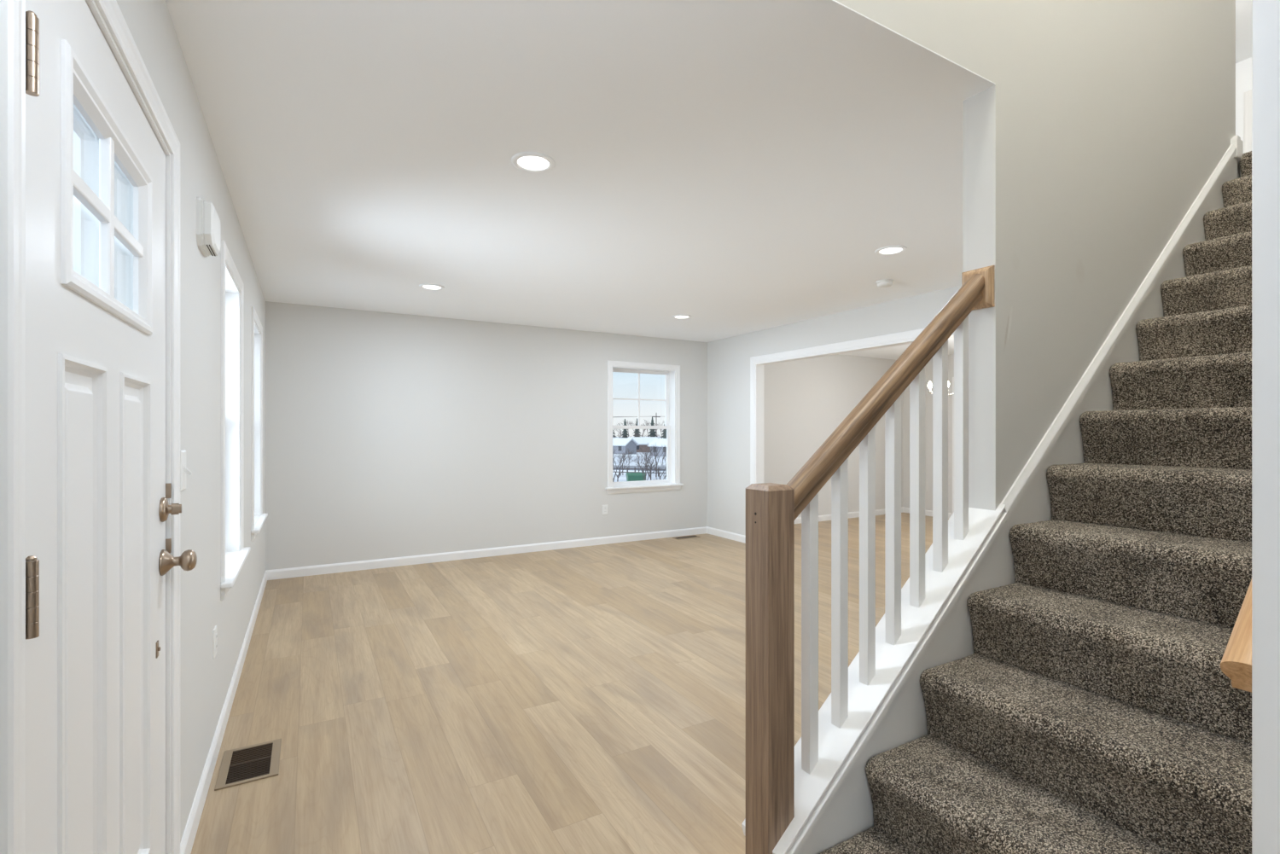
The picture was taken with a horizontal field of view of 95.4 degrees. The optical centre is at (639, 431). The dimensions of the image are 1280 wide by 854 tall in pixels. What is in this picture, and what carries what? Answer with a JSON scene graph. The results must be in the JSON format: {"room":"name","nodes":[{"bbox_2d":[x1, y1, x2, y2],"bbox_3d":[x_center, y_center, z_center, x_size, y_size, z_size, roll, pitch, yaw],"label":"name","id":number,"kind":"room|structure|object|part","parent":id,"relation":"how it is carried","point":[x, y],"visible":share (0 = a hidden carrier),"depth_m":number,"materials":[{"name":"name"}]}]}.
{"room":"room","nodes":[
{"label":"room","id":0,"kind":"room"},
{"bbox_2d":[116,0,265,843],"bbox_3d":[-0.867,-1.398,0.675,0.180,5.400,10.430,0,0,-30],"label":"wall","id":1,"kind":"structure","parent":0,"point":[205,681],"depth_m":2.06,"materials":[{"name":"white paint"}]},
{"bbox_2d":[0,0,197,853],"bbox_3d":[-1.097,0.242,1.148,0.246,2.119,1.078,0,0,-30],"label":"door","id":2,"kind":"structure","parent":1,"relation":"in","point":[90,508],"depth_m":1.04,"materials":[{"name":"white wood"}]},
{"bbox_3d":[-0.961,0.446,1.002,0.018,1.136,0.236,0,0,-30],"label":"raised panel","id":3,"kind":"part","parent":2,"relation":"part of","materials":[{"name":"white wood"}]},
{"bbox_3d":[-1.053,-0.424,1.160,0.030,0.384,0.571,0,0,-30],"label":"lite frame","id":4,"kind":"part","parent":2,"relation":"part of","materials":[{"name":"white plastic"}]},
{"bbox_3d":[-1.131,0.446,1.301,0.018,1.136,0.244,0,0,-30],"label":"raised panel","id":5,"kind":"part","parent":2,"relation":"part of","materials":[{"name":"white wood"}]},
{"bbox_3d":[-1.231,0.557,1.489,0.009,0.040,0.020,0,0,-30],"label":"chain plate","id":6,"kind":"part","parent":2,"relation":"part of","materials":[{"name":"brown metal"}]},
{"bbox_3d":[-1.285,0.162,1.586,0.016,0.040,0.006,0,0,-30],"label":"strike plate","id":7,"kind":"part","parent":2,"relation":"part of","materials":[{"name":"brown metal"}]},
{"bbox_3d":[-1.285,0.312,1.586,0.016,0.040,0.006,0,0,-30],"label":"strike plate","id":8,"kind":"part","parent":2,"relation":"part of","materials":[{"name":"brown metal"}]},
{"bbox_3d":[-1.231,0.347,1.557,0.074,0.070,0.070,0,0,-30],"label":"knob","id":9,"kind":"part","parent":2,"relation":"part of","materials":[{"name":"brown metal"}]},
{"bbox_2d":[180,449,191,491],"bbox_3d":[-1.359,0.117,1.747,0.022,0.120,0.072,0,0,-30],"label":"light switch","id":10,"kind":"object","parent":1,"relation":"attached to","point":[183,470],"visible":0.94,"depth_m":1.73,"materials":[{"name":"white plastic"}]},
{"bbox_3d":[-1.366,0.117,1.743,0.006,0.120,0.072,0,0,-30],"label":"plate","id":11,"kind":"part","parent":10,"relation":"part of","materials":[{"name":"white plastic"}]},
{"bbox_2d":[196,196,220,256],"bbox_3d":[-1.524,-0.713,2.062,0.047,0.160,0.210,0,0,-30],"label":"door chime","id":12,"kind":"object","parent":1,"relation":"attached to","point":[207,219],"visible":1,"depth_m":1.99,"materials":[{"name":"white plastic"}]},
{"bbox_2d":[213,625,217,659],"bbox_3d":[-1.702,0.845,2.337,0.009,0.114,0.070,0,0,-30],"label":"wall outlet","id":13,"kind":"object","parent":1,"relation":"attached to","point":[215,633],"visible":1,"depth_m":2.32,"materials":[{"name":"white plastic"}]},
{"bbox_2d":[180,570,267,853],"bbox_3d":[-1.840,1.260,2.583,0.013,0.085,5.790,0,0,-30],"label":"baseboard","id":14,"kind":"structure","parent":1,"relation":"attached to","point":[186,845],"depth_m":2.30,"materials":[{"name":"white wood"}]},
{"bbox_2d":[220,239,250,600],"bbox_3d":[-2.074,-0.048,2.841,0.230,1.553,0.900,0,0,-30],"label":"window","id":15,"kind":"structure","parent":1,"relation":"in","point":[234,555],"depth_m":3.16,"materials":[{"name":"white"}]},
{"bbox_3d":[-2.094,-0.058,2.830,0.185,1.420,0.730,0,0,-30],"label":"frame","id":16,"kind":"part","parent":15,"relation":"part of","materials":[{"name":"white"}]},
{"bbox_3d":[-2.074,0.663,2.841,0.230,0.022,0.900,0,0,-30],"label":"sill","id":17,"kind":"part","parent":15,"relation":"part of","materials":[{"name":"white wood"}]},
{"bbox_2d":[250,306,267,541],"bbox_3d":[-2.840,-0.048,4.189,0.230,1.553,0.920,0,0,-30],"label":"window","id":18,"kind":"structure","parent":1,"relation":"in","point":[258,518],"depth_m":4.52,"materials":[{"name":"white wood"}]},
{"bbox_3d":[-2.859,-0.058,4.178,0.185,1.420,0.750,0,0,-30],"label":"frame","id":19,"kind":"part","parent":18,"relation":"part of","materials":[{"name":"white"}]},
{"bbox_3d":[-2.773,-0.086,4.227,0.014,1.476,0.862,0,0,-30],"label":"casing","id":20,"kind":"part","parent":18,"relation":"part of","materials":[{"name":"white wood"}]},
{"bbox_3d":[-2.840,0.663,4.189,0.230,0.022,0.920,0,0,-30],"label":"sill","id":21,"kind":"part","parent":18,"relation":"part of","materials":[{"name":"white wood"}]},
{"bbox_2d":[190,512,948,853],"bbox_3d":[3.190,1.402,2.979,9.510,0.200,10.430,0,0,-30],"label":"floor","id":22,"kind":"structure","parent":0,"point":[586,700],"depth_m":2.78,"materials":[{"name":"brown wood"}]},
{"bbox_2d":[214,738,281,791],"bbox_3d":[-1.526,1.299,2.284,0.197,0.006,0.292,0,0,-30],"label":"floor vent","id":23,"kind":"object","parent":22,"relation":"in","point":[245,765],"visible":1,"depth_m":2.27,"materials":[{"name":"gold metal"}]},
{"bbox_2d":[225,743,273,784],"bbox_3d":[-1.526,1.299,2.284,0.137,0.004,0.246,0,0,-30],"label":"grille","id":24,"kind":"object","parent":23,"relation":"attached to","point":[245,764],"depth_m":2.28,"materials":[{"name":"brown metal"}]},
{"bbox_2d":[672,535,700,539],"bbox_3d":[0.566,1.299,7.142,0.330,0.006,0.130,0,0,-30],"label":"floor vent","id":25,"kind":"object","parent":22,"relation":"in","point":[691,536],"visible":1,"depth_m":7.14,"materials":[{"name":"gold metal"}]},
{"bbox_2d":[745,265,994,853],"bbox_3d":[0.717,0.378,1.722,0.972,1.848,0.106,0,0,-30],"label":"stair railing","id":26,"kind":"object","parent":22,"relation":"on","point":[772,509],"visible":1,"depth_m":1.62,"materials":[{"name":"brown wood"}]},
{"bbox_3d":[0.334,0.720,1.503,0.088,1.165,0.088,0,0,-30],"label":"newel post","id":27,"kind":"part","parent":26,"relation":"part of","materials":[{"name":"brown wood"}]},
{"bbox_3d":[0.749,-0.141,1.739,1.164,0.067,0.060,-43,19,-23],"label":"handrail","id":28,"kind":"part","parent":26,"relation":"part of","materials":[{"name":"brown wood"}]},
{"bbox_3d":[1.131,-0.478,1.957,0.018,0.136,0.106,0,0,-30],"label":"rail plate","id":29,"kind":"part","parent":26,"relation":"part of","materials":[{"name":"brown wood"}]},
{"bbox_2d":[785,144,1251,853],"bbox_3d":[1.899,-0.089,1.828,3.249,2.783,0.868,0,0,-30],"label":"staircase","id":30,"kind":"structure","parent":22,"relation":"on","point":[1069,693],"depth_m":1.62,"materials":[{"name":"brown carpet"}]},
{"bbox_2d":[265,301,903,570],"bbox_3d":[0.737,-0.048,7.480,9.330,2.700,0.180,0,0,-30],"label":"wall","id":31,"kind":"structure","parent":0,"point":[388,435],"depth_m":5.98,"materials":[{"name":"white paint"}]},
{"bbox_2d":[266,526,707,580],"bbox_3d":[-1.205,1.260,6.266,4.754,0.085,0.013,0,0,-30],"label":"baseboard","id":32,"kind":"structure","parent":31,"relation":"attached to","point":[414,560],"depth_m":5.94,"materials":[{"name":"white wood"}]},
{"bbox_2d":[602,505,607,515],"bbox_3d":[-0.402,0.907,6.725,0.070,0.114,0.009,0,0,-30],"label":"wall outlet","id":33,"kind":"object","parent":31,"relation":"attached to","point":[604,507],"visible":1,"depth_m":6.72,"materials":[{"name":"white plastic"}]},
{"bbox_2d":[605,360,683,494],"bbox_3d":[0.025,-0.045,7.053,1.060,1.548,0.230,0,0,-30],"label":"window","id":34,"kind":"structure","parent":31,"relation":"in","point":[672,373],"depth_m":7.13,"materials":[{"name":"white wood"}]},
{"bbox_3d":[-0.015,-0.388,7.122,0.860,0.720,0.030,0,0,-30],"label":"sash","id":35,"kind":"part","parent":34,"relation":"part of","materials":[{"name":"white plastic"}]},
{"bbox_3d":[0.002,0.292,7.092,0.860,0.720,0.030,0,0,-30],"label":"sash","id":36,"kind":"part","parent":34,"relation":"part of","materials":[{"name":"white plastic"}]},
{"bbox_3d":[0.025,0.663,7.053,1.060,0.022,0.230,0,0,-30],"label":"sill","id":37,"kind":"part","parent":34,"relation":"part of","materials":[{"name":"white wood"}]},
{"bbox_2d":[794,506,951,523],"bbox_3d":[2.794,1.260,8.079,3.760,0.085,0.810,0,0,-30],"label":"baseboard","id":38,"kind":"structure","parent":31,"relation":"attached to","point":[878,512],"depth_m":8.78,"materials":[{"name":"white wood"}]},
{"bbox_2d":[165,0,1240,360],"bbox_3d":[3.275,-1.274,3.011,9.330,0.273,10.100,0,0,-30],"label":"ceiling","id":39,"kind":"structure","parent":0,"point":[736,167],"depth_m":2.39,"materials":[{"name":"white paint"}]},
{"bbox_2d":[418,284,444,290],"bbox_3d":[-1.638,-1.134,4.585,0.184,0.008,0.184,0,0,-30],"label":"recessed light","id":40,"kind":"object","parent":39,"relation":"in","point":[430,287],"visible":1,"depth_m":4.58,"materials":[{"name":"white paint"}]},
{"bbox_2d":[511,151,555,173],"bbox_3d":[-0.451,-1.134,2.464,0.184,0.008,0.184,0,0,-30],"label":"recessed light","id":41,"kind":"object","parent":39,"relation":"in","point":[535,162],"visible":1,"depth_m":2.45,"materials":[{"name":"white paint"}]},
{"bbox_2d":[672,314,691,319],"bbox_3d":[0.415,-1.134,5.779,0.184,0.008,0.184,0,0,-30],"label":"recessed light","id":42,"kind":"object","parent":39,"relation":"in","point":[677,317],"visible":1,"depth_m":5.78,"materials":[{"name":"white paint"}]},
{"bbox_2d":[875,279,893,287],"bbox_3d":[1.857,-1.117,4.425,0.124,0.041,0.124,0,0,-30],"label":"smoke detector","id":43,"kind":"object","parent":39,"relation":"attached to","point":[887,282],"visible":1,"depth_m":4.39,"materials":[{"name":"white plastic"}]},
{"bbox_2d":[874,245,907,255],"bbox_3d":[1.575,-1.134,3.658,0.184,0.008,0.184,0,0,-30],"label":"recessed light","id":44,"kind":"object","parent":39,"relation":"in","point":[889,250],"visible":1,"depth_m":3.65,"materials":[{"name":"white paint"}]},
{"bbox_2d":[927,381,954,395],"bbox_3d":[3.453,-0.768,6.680,0.343,0.740,0.331,0,0,-30],"label":"chandelier","id":45,"kind":"object","parent":39,"relation":"hanging from","point":[929,385],"visible":0.33,"depth_m":6.63,"materials":[{"name":"silver metal"}]},
{"bbox_2d":[707,285,961,535],"bbox_3d":[2.107,0.052,5.364,0.116,2.500,4.853,0,0,-30],"label":"wall","id":46,"kind":"structure","parent":0,"point":[728,358],"depth_m":6.82,"materials":[{"name":"white paint"}]},
{"bbox_2d":[706,526,745,543],"bbox_3d":[2.051,1.260,5.333,0.013,0.085,4.853,0,0,-30],"label":"baseboard","id":47,"kind":"structure","parent":46,"relation":"attached to","point":[732,536],"depth_m":7.08,"materials":[{"name":"white wood"}]},
{"bbox_2d":[750,328,954,484],"bbox_3d":[2.131,0.226,5.311,0.132,2.152,3.274,0,0,-30],"label":"trim","id":48,"kind":"structure","parent":46,"relation":"attached to","point":[757,363],"depth_m":6.47,"materials":[{"name":"white wood"}]},
{"bbox_2d":[903,354,954,514],"bbox_3d":[6.825,0.052,4.941,0.150,2.500,10.250,0,0,-30],"label":"wall","id":49,"kind":"structure","parent":0,"point":[928,368],"depth_m":8.97,"materials":[{"name":"white paint"}]},
{"bbox_2d":[952,377,954,513],"bbox_3d":[4.904,0.249,8.254,0.178,2.106,0.942,0,0,-30],"label":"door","id":50,"kind":"structure","parent":49,"relation":"in","point":[952,377],"depth_m":8.63,"materials":[{"name":"white wood"}]},
{"bbox_2d":[835,0,1239,510],"bbox_3d":[1.598,-1.278,2.221,3.874,5.160,0.110,0,0,-30],"label":"wall","id":51,"kind":"structure","parent":0,"point":[1102,124],"depth_m":2.12,"materials":[{"name":"paint"}]},
{"bbox_2d":[741,503,1006,853],"bbox_3d":[0.735,0.654,1.730,0.983,0.830,0.148,0,0,-30],"label":"trim","id":52,"kind":"structure","parent":51,"relation":"attached to","point":[834,743],"depth_m":1.68,"materials":[{"name":"white wood"}]},
{"bbox_2d":[1230,135,1243,162],"bbox_3d":[3.025,-1.438,2.955,0.090,0.120,0.026,0,0,-30],"label":"trim","id":53,"kind":"structure","parent":51,"relation":"attached to","point":[1236,141],"depth_m":2.94,"materials":[{"name":"white wood"}]},
{"bbox_2d":[1235,0,1251,63],"bbox_3d":[3.229,-3.933,3.476,8.150,0.150,2.645,0,0,-30],"label":"ceiling","id":54,"kind":"structure","parent":0,"point":[1243,8],"depth_m":5.61,"materials":[{"name":"white paint"}]},
{"bbox_2d":[1235,57,1251,141],"bbox_3d":[6.680,-2.640,5.500,0.150,2.435,2.534,0,0,-30],"label":"wall","id":55,"kind":"structure","parent":0,"point":[1243,68],"depth_m":6.08,"materials":[{"name":"white paint"}]},
{"bbox_2d":[1243,89,1251,153],"bbox_3d":[6.543,-2.471,5.672,0.178,2.096,0.932,0,0,-30],"label":"door","id":56,"kind":"structure","parent":55,"relation":"in","point":[1248,95],"depth_m":6.03,"materials":[{"name":"white wood"}]},
{"bbox_3d":[3.451,-1.278,2.145,8.780,5.160,0.112,0,0,-30],"label":"wall","id":57,"kind":"structure","parent":0,"visible":0},
{"bbox_2d":[1220,579,1251,692],"bbox_3d":[2.112,-0.809,1.509,2.877,2.374,0.106,0,0,-30],"label":"wall handrail","id":58,"kind":"object","parent":57,"relation":"attached to","point":[1236,663],"visible":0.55,"depth_m":0.84,"materials":[{"name":"brown wood"}]},
{"bbox_2d":[1251,0,1279,853],"bbox_3d":[0.228,0.244,0.314,1.217,2.115,0.140,0,0,-30],"label":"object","id":59,"kind":"structure","parent":57,"relation":"attached to","point":[1265,14],"depth_m":0.63,"materials":[{"name":"white paint"}]},
{"label":"outside","id":60,"kind":"structure","parent":0,"visible":0},
{"bbox_2d":[612,436,666,482],"bbox_3d":[-24.493,4.201,124.097,400.000,4.498,360.000,0,0,-30],"label":"ground","id":61,"kind":"structure","parent":60,"point":[622,478],"depth_m":114.96,"materials":[{"name":"white snow"}]},
{"bbox_2d":[612,452,626,482],"bbox_3d":[-2.317,3.995,51.500,2.737,4.621,1.958,0,0,-17],"label":"bare tree","id":62,"kind":"object","parent":61,"relation":"on","point":[624,452],"visible":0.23,"depth_m":51.82,"materials":[{"name":"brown plant"}]},
{"bbox_2d":[614,448,628,475],"bbox_3d":[-2.724,4.301,83.519,1.774,4.010,1.803,0,0,17],"label":"bare tree","id":63,"kind":"object","parent":61,"relation":"on","point":[620,449],"visible":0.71,"depth_m":83.86,"materials":[{"name":"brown plant"}]},
{"bbox_2d":[612,453,636,482],"bbox_3d":[-1.832,4.181,60.012,3.558,4.246,1.745,0,0,2],"label":"bare tree","id":64,"kind":"object","parent":61,"relation":"on","point":[618,476],"visible":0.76,"depth_m":59.95,"materials":[{"name":"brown plant"}]},
{"bbox_2d":[612,437,638,454],"bbox_3d":[-5.388,4.334,160.000,9.401,4.935,9.938,0,0,-30],"label":"house","id":65,"kind":"structure","parent":61,"relation":"on","point":[618,443],"depth_m":157.63,"materials":[{"name":"grey"}]},
{"bbox_2d":[622,418,628,438],"bbox_3d":[-5.954,0.143,233.985,4.631,10.168,4.679,0,0,-30],"label":"evergreen tree","id":66,"kind":"object","parent":61,"relation":"on","point":[625,431],"visible":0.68,"depth_m":233.28,"materials":[{"name":"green plant"}]},
{"bbox_2d":[625,472,645,481],"bbox_3d":[-0.501,5.652,68.975,2.160,1.500,1.450,0,0,-10],"label":"waste container","id":67,"kind":"object","parent":61,"relation":"on","point":[630,476],"visible":0.68,"depth_m":68.36,"materials":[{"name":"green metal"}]},
{"bbox_3d":[-0.497,5.102,68.951,2.160,0.400,1.400,0,0,-10],"label":"lid","id":68,"kind":"part","parent":67,"relation":"part of","materials":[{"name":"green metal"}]},
{"bbox_2d":[612,416,660,435],"bbox_3d":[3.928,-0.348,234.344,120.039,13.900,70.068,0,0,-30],"label":"utility pole","id":69,"kind":"object","parent":61,"relation":"on","point":[613,416],"visible":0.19,"depth_m":230.36,"materials":[{"name":"wood"}]},
{"bbox_2d":[633,418,641,436],"bbox_3d":[-1.335,-0.732,276.176,5.003,10.680,5.055,0,0,-30],"label":"evergreen tree","id":70,"kind":"object","parent":61,"relation":"on","point":[635,430],"visible":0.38,"depth_m":275.17,"materials":[{"name":"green plant"}]},
{"bbox_2d":[629,453,645,472],"bbox_3d":[0.080,4.458,75.069,2.419,3.694,2.035,0,0,-17],"label":"bare tree","id":71,"kind":"object","parent":61,"relation":"on","point":[637,454],"visible":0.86,"depth_m":75.03,"materials":[{"name":"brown plant"}]},
{"bbox_2d":[612,466,666,477],"bbox_3d":[-0.146,5.902,82.000,12.852,1.600,0.198,0,0,18],"label":"fence","id":72,"kind":"object","parent":61,"relation":"on","point":[626,468],"visible":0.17,"depth_m":82.12,"materials":[{"name":"grey"}]},
{"bbox_3d":[-0.148,5.550,81.996,12.655,0.614,0.112,0,0,18],"label":"rail","id":73,"kind":"part","parent":72,"relation":"part of","materials":[{"name":"grey wood"}]},
{"bbox_2d":[627,436,657,452],"bbox_3d":[0.755,4.267,172.000,10.663,5.070,9.588,0,0,-30],"label":"house","id":74,"kind":"structure","parent":61,"relation":"on","point":[643,441],"depth_m":169.44,"materials":[{"name":"grey brick"}]},
{"bbox_2d":[635,447,658,480],"bbox_3d":[0.693,3.823,49.334,2.286,4.968,1.983,0,0,6],"label":"bare tree","id":75,"kind":"object","parent":61,"relation":"on","point":[645,474],"visible":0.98,"depth_m":49.06,"materials":[{"name":"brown plant"}]},
{"bbox_2d":[640,448,659,480],"bbox_3d":[0.746,3.895,54.410,1.625,4.826,3.294,0,0,13],"label":"bare tree","id":76,"kind":"object","parent":61,"relation":"on","point":[646,453],"visible":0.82,"depth_m":53.93,"materials":[{"name":"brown plant"}]},
{"bbox_2d":[648,417,655,436],"bbox_3d":[5.577,-0.805,259.264,5.799,11.478,5.858,0,0,-30],"label":"evergreen tree","id":77,"kind":"object","parent":61,"relation":"on","point":[652,423],"visible":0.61,"depth_m":258.37,"materials":[{"name":"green plant"}]},
{"bbox_2d":[642,443,666,477],"bbox_3d":[1.827,3.870,79.585,3.477,4.873,2.031,0,0,-15],"label":"bare tree","id":78,"kind":"object","parent":61,"relation":"on","point":[654,447],"visible":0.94,"depth_m":79.63,"materials":[{"name":"grey plant"}]},
{"bbox_2d":[647,438,666,456],"bbox_3d":[6.808,4.334,150.000,8.605,4.935,9.083,0,0,-30],"label":"house","id":79,"kind":"structure","parent":61,"relation":"on","point":[657,442],"depth_m":148.62,"materials":[{"name":"grey"}]},
{"bbox_2d":[653,453,666,479],"bbox_3d":[2.373,4.168,57.405,2.637,4.271,1.890,0,0,-30],"label":"bare tree","id":80,"kind":"object","parent":61,"relation":"on","point":[665,453],"visible":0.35,"depth_m":57.64,"materials":[{"name":"grey plant"}]},
{"bbox_2d":[660,424,666,438],"bbox_3d":[10.816,-0.164,245.744,4.915,10.711,4.966,0,0,-30],"label":"evergreen tree","id":81,"kind":"object","parent":61,"relation":"on","point":[664,434],"visible":0.28,"depth_m":244.56,"materials":[{"name":"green plant"}]},
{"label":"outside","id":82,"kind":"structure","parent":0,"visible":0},
{"bbox_2d":[612,465,666,471],"bbox_3d":[6.729,6.342,96.587,65.425,0.520,71.566,0,0,-30],"label":"road","id":83,"kind":"structure","parent":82,"point":[614,466],"depth_m":97.76,"materials":[{"name":"grey"}]},
{"bbox_2d":[638,445,653,466],"bbox_3d":[1.179,4.327,100.154,2.717,3.954,2.837,0,0,-30],"label":"bare tree","id":84,"kind":"object","parent":83,"relation":"on","point":[641,445],"visible":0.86,"depth_m":100.03,"materials":[{"name":"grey plant"}]}
]}

